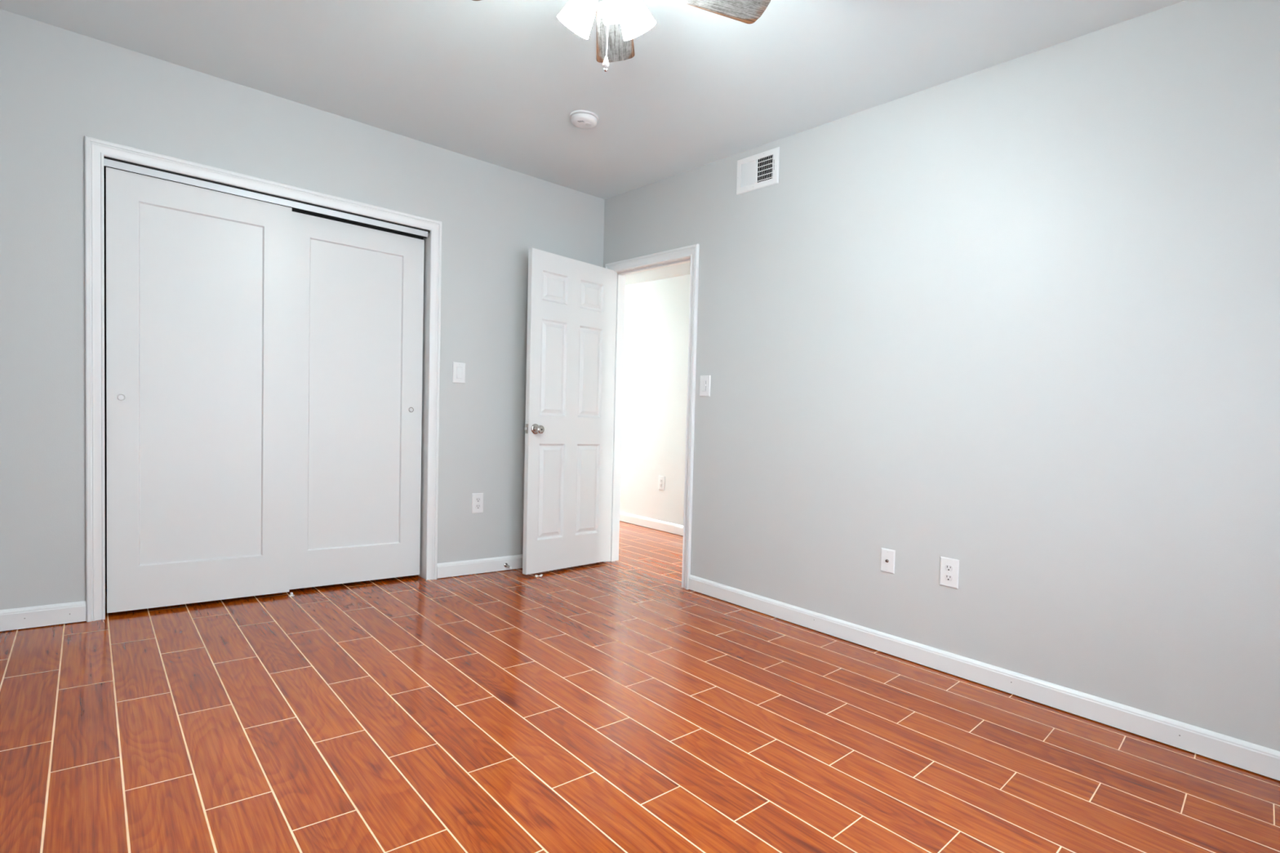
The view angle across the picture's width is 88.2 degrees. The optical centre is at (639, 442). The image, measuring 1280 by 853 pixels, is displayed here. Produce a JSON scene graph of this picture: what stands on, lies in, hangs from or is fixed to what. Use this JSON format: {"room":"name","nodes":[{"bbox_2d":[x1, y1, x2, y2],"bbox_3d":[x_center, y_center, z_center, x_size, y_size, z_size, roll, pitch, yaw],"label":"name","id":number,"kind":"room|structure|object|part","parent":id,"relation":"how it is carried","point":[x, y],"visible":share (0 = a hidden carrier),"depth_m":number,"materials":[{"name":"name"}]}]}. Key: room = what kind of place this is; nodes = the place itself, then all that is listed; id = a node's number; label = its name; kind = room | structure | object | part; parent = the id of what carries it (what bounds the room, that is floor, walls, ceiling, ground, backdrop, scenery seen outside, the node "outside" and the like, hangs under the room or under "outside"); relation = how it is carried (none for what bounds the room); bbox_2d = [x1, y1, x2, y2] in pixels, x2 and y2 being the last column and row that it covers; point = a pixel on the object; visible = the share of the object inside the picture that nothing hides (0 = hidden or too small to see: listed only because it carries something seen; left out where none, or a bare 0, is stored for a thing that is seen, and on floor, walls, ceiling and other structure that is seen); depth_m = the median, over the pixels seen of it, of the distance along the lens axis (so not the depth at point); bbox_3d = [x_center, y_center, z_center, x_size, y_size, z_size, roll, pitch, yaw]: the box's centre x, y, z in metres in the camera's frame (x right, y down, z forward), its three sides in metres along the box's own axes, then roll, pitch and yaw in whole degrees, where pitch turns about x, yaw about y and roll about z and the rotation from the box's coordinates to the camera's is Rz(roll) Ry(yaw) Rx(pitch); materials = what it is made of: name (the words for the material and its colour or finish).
{"room":"empty bedroom","nodes":[
{"label":"empty bedroom","id":0,"kind":"room"},
{"bbox_2d":[103,178,106,582],"bbox_3d":[-2.004,-0.508,3.600,2.124,2.506,0.681,1,3,-40],"label":"door frame","id":1,"kind":"structure","parent":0,"point":[104,180],"depth_m":3.37,"materials":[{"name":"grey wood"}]},
{"bbox_2d":[0,8,604,630],"bbox_3d":[-1.544,-0.450,3.492,3.278,2.442,0.150,1,3,-40],"label":"wall","id":2,"kind":"structure","parent":0,"point":[59,86],"depth_m":2.95,"materials":[{"name":"paint"}]},
{"bbox_2d":[0,600,85,631],"bbox_3d":[-2.516,0.709,2.657,0.438,0.083,0.016,1,3,-40],"label":"baseboard","id":3,"kind":"structure","parent":2,"relation":"attached to","point":[20,618],"depth_m":2.71,"materials":[{"name":"white paint"}]},
{"bbox_2d":[106,167,292,613],"bbox_3d":[-2.027,-0.211,3.075,0.748,1.912,0.062,1,3,-40],"label":"door","id":4,"kind":"structure","parent":2,"relation":"in","point":[198,280],"depth_m":3.04,"materials":[{"name":"white paint"}]},
{"bbox_3d":[-2.252,-0.197,2.864,0.029,0.029,0.003,1,3,-40],"label":"flush pull","id":5,"kind":"part","parent":4,"relation":"part of","materials":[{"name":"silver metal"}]},
{"bbox_2d":[118,395,124,399],"bbox_3d":[-2.252,-0.197,2.864,0.021,0.021,0.001,1,3,-40],"label":"door handle","id":6,"kind":"object","parent":4,"relation":"on","point":[120,397],"depth_m":2.86,"materials":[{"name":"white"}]},
{"bbox_2d":[84,135,442,622],"bbox_3d":[-1.769,-0.247,3.303,1.577,2.029,0.162,1,3,-40],"label":"door frame","id":7,"kind":"structure","parent":2,"relation":"attached to","point":[95,149],"depth_m":2.89,"materials":[{"name":"white paint"}]},
{"bbox_2d":[103,158,427,237],"bbox_3d":[-1.728,-1.176,3.241,1.410,0.030,0.009,1,3,-40],"label":"track","id":8,"kind":"object","parent":2,"relation":"attached to","point":[107,162],"visible":1,"depth_m":3.14,"materials":[{"name":"silver metal"}]},
{"bbox_2d":[288,211,424,589],"bbox_3d":[-1.528,-0.201,3.548,0.747,1.907,0.061,1,3,-40],"label":"door","id":9,"kind":"structure","parent":2,"relation":"in","point":[357,291],"depth_m":3.54,"materials":[{"name":"white paint"}]},
{"bbox_2d":[452,361,465,383],"bbox_3d":[-1.048,-0.406,3.828,0.079,0.119,0.013,1,3,-40],"label":"light switch","id":10,"kind":"object","parent":2,"relation":"attached to","point":[458,368],"visible":1,"depth_m":3.82,"materials":[{"name":"white plastic"}]},
{"bbox_2d":[471,493,483,513],"bbox_3d":[-0.968,0.360,3.939,0.075,0.119,0.010,1,3,-40],"label":"wall outlet","id":11,"kind":"object","parent":2,"relation":"attached to","point":[477,498],"visible":1,"depth_m":3.94,"materials":[{"name":"white plastic"}]},
{"bbox_2d":[436,554,522,578],"bbox_3d":[-0.736,0.744,4.150,1.126,0.083,0.016,1,3,-40],"label":"baseboard","id":12,"kind":"structure","parent":2,"relation":"attached to","point":[451,569],"depth_m":3.95,"materials":[{"name":"white paint"}]},
{"bbox_2d":[503,563,511,568],"bbox_3d":[-0.806,0.754,4.039,0.025,0.026,0.070,1,3,-40],"label":"door stop","id":13,"kind":"object","parent":12,"relation":"attached to","point":[505,565],"visible":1,"depth_m":4.05,"materials":[{"name":"grey metal"}]},
{"bbox_2d":[0,0,1185,199],"bbox_3d":[-0.078,-1.559,1.779,3.295,0.214,4.532,1,3,-40],"label":"ceiling","id":14,"kind":"structure","parent":0,"point":[498,82],"depth_m":2.69,"materials":[{"name":"paint"}]},
{"bbox_2d":[569,110,598,128],"bbox_3d":[-0.272,-1.561,3.199,0.138,0.045,0.138,1,3,-40],"label":"smoke detector","id":15,"kind":"object","parent":14,"relation":"attached to","point":[584,119],"visible":1,"depth_m":3.16,"materials":[{"name":"white plastic"}]},
{"bbox_2d":[472,0,770,71],"bbox_3d":[-0.069,-1.261,1.793,0.930,0.475,0.907,1,3,-40],"label":"ceiling fan","id":16,"kind":"object","parent":14,"relation":"hanging from","point":[618,22],"visible":1,"depth_m":1.94,"materials":[{"name":"white glass"}]},
{"bbox_3d":[-0.171,-1.218,1.859,0.053,0.090,0.072,1,3,-40],"label":"light bulb","id":17,"kind":"part","parent":16,"relation":"part of","materials":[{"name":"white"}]},
{"bbox_3d":[-0.180,-1.214,1.862,0.099,0.127,0.115,1,3,-40],"label":"lamp shade","id":18,"kind":"part","parent":16,"relation":"part of","materials":[{"name":"white glass"}]},
{"bbox_3d":[-0.089,-1.158,1.820,0.004,0.184,0.004,1,3,-40],"label":"pull chain","id":19,"kind":"part","parent":16,"relation":"part of","materials":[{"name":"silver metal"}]},
{"bbox_3d":[-0.081,-1.315,1.987,0.072,0.009,0.173,-8,2,0],"label":"blade arm","id":20,"kind":"part","parent":16,"relation":"part of","materials":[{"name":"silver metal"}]},
{"bbox_3d":[-0.083,-1.323,2.130,0.133,0.006,0.330,-8,2,0],"label":"blade","id":21,"kind":"part","parent":16,"relation":"part of","materials":[{"name":"wood"}]},
{"bbox_3d":[-0.011,-1.206,1.864,0.117,0.127,0.101,1,3,-40],"label":"lamp shade","id":22,"kind":"part","parent":16,"relation":"part of","materials":[{"name":"white glass"}]},
{"bbox_3d":[-0.018,-1.211,1.859,0.074,0.090,0.054,1,3,-40],"label":"light bulb","id":23,"kind":"part","parent":16,"relation":"part of","materials":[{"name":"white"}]},
{"bbox_3d":[0.219,-1.301,1.916,0.330,0.006,0.133,2,-9,-19],"label":"blade","id":24,"kind":"part","parent":16,"relation":"part of","materials":[{"name":"wood"}]},
{"bbox_2d":[0,520,1279,852],"bbox_3d":[-0.780,0.858,3.542,4.836,0.100,8.100,1,3,-40],"label":"floor","id":25,"kind":"structure","parent":0,"point":[618,706],"depth_m":1.99,"materials":[{"name":"brown tile"}]},
{"bbox_2d":[619,274,689,533],"bbox_3d":[0.774,-0.465,5.227,0.160,2.577,7.036,1,3,-40],"label":"wall","id":26,"kind":"structure","parent":0,"point":[656,312],"depth_m":5.91,"materials":[{"name":"paint"}]},
{"bbox_2d":[619,511,683,535],"bbox_3d":[0.699,0.776,5.220,0.016,0.086,6.981,1,3,-40],"label":"baseboard","id":27,"kind":"structure","parent":26,"relation":"attached to","point":[663,526],"depth_m":5.91,"materials":[{"name":"white paint"}]},
{"bbox_2d":[657,475,664,490],"bbox_3d":[0.189,0.354,5.832,0.010,0.123,0.080,1,3,-40],"label":"wall outlet","id":28,"kind":"object","parent":26,"relation":"attached to","point":[661,478],"visible":1,"depth_m":5.83,"materials":[{"name":"white plastic"}]},
{"bbox_2d":[625,262,690,285],"bbox_3d":[0.331,-1.440,4.803,1.103,0.234,7.001,1,3,-40],"label":"ceiling","id":29,"kind":"structure","parent":0,"point":[682,269],"depth_m":5.63,"materials":[{"name":"paint"}]},
{"bbox_2d":[603,0,1279,751],"bbox_3d":[0.102,-0.427,4.135,0.158,2.510,7.850,1,3,-40],"label":"wall","id":30,"kind":"structure","parent":0,"point":[1016,322],"depth_m":2.43,"materials":[{"name":"paint"}]},
{"bbox_2d":[522,248,616,574],"bbox_3d":[-0.414,-0.176,4.143,0.116,1.927,0.728,4,3,42],"label":"door","id":31,"kind":"structure","parent":30,"relation":"in","point":[571,337],"depth_m":4.11,"materials":[{"name":"white paint"}]},
{"bbox_3d":[-0.593,-0.080,3.899,0.050,0.050,0.044,1,3,-40],"label":"knob","id":32,"kind":"part","parent":31,"relation":"part of","materials":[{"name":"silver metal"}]},
{"bbox_2d":[603,243,699,589],"bbox_3d":[0.071,-0.173,4.159,0.168,1.998,0.903,1,3,-40],"label":"door frame","id":33,"kind":"structure","parent":30,"relation":"attached to","point":[688,254],"depth_m":4.01,"materials":[{"name":"white paint"}]},
{"bbox_2d":[699,375,710,396],"bbox_3d":[0.364,-0.321,3.723,0.013,0.119,0.081,1,3,-40],"label":"light switch","id":34,"kind":"object","parent":30,"relation":"attached to","point":[704,383],"visible":1,"depth_m":3.72,"materials":[{"name":"white plastic"}]},
{"bbox_2d":[736,146,779,195],"bbox_3d":[0.606,-1.410,3.427,0.018,0.186,0.282,1,3,-40],"label":"air vent","id":35,"kind":"object","parent":30,"relation":"in","point":[761,170],"visible":1,"depth_m":3.42,"materials":[{"name":"white metal"}]},
{"bbox_2d":[880,547,895,573],"bbox_3d":[1.076,0.514,2.873,0.016,0.102,0.066,1,3,-40],"label":"cable jack","id":36,"kind":"object","parent":30,"relation":"attached to","point":[887,556],"visible":1,"depth_m":2.87,"materials":[{"name":"white plastic"}]},
{"bbox_2d":[939,556,959,588],"bbox_3d":[1.251,0.525,2.670,0.010,0.117,0.076,1,3,-40],"label":"wall outlet","id":37,"kind":"object","parent":30,"relation":"attached to","point":[949,567],"visible":1,"depth_m":2.67,"materials":[{"name":"white plastic"}]},
{"bbox_2d":[944,573,952,581],"bbox_3d":[1.248,0.545,2.669,0.003,0.025,0.032,1,3,-40],"label":"receptacle","id":38,"kind":"object","parent":37,"relation":"attached to","point":[948,577],"depth_m":2.67,"materials":[{"name":"white plastic"}]},
{"bbox_2d":[945,564,952,571],"bbox_3d":[1.249,0.505,2.668,0.003,0.025,0.032,1,3,-40],"label":"receptacle","id":39,"kind":"object","parent":37,"relation":"attached to","point":[948,567],"depth_m":2.67,"materials":[{"name":"white plastic"}]},
{"bbox_2d":[688,574,1279,780],"bbox_3d":[1.369,0.900,2.525,0.016,0.082,3.382,1,3,-40],"label":"baseboard","id":40,"kind":"structure","parent":30,"relation":"attached to","point":[1264,761],"depth_m":2.44,"materials":[{"name":"white paint"}]}
]}

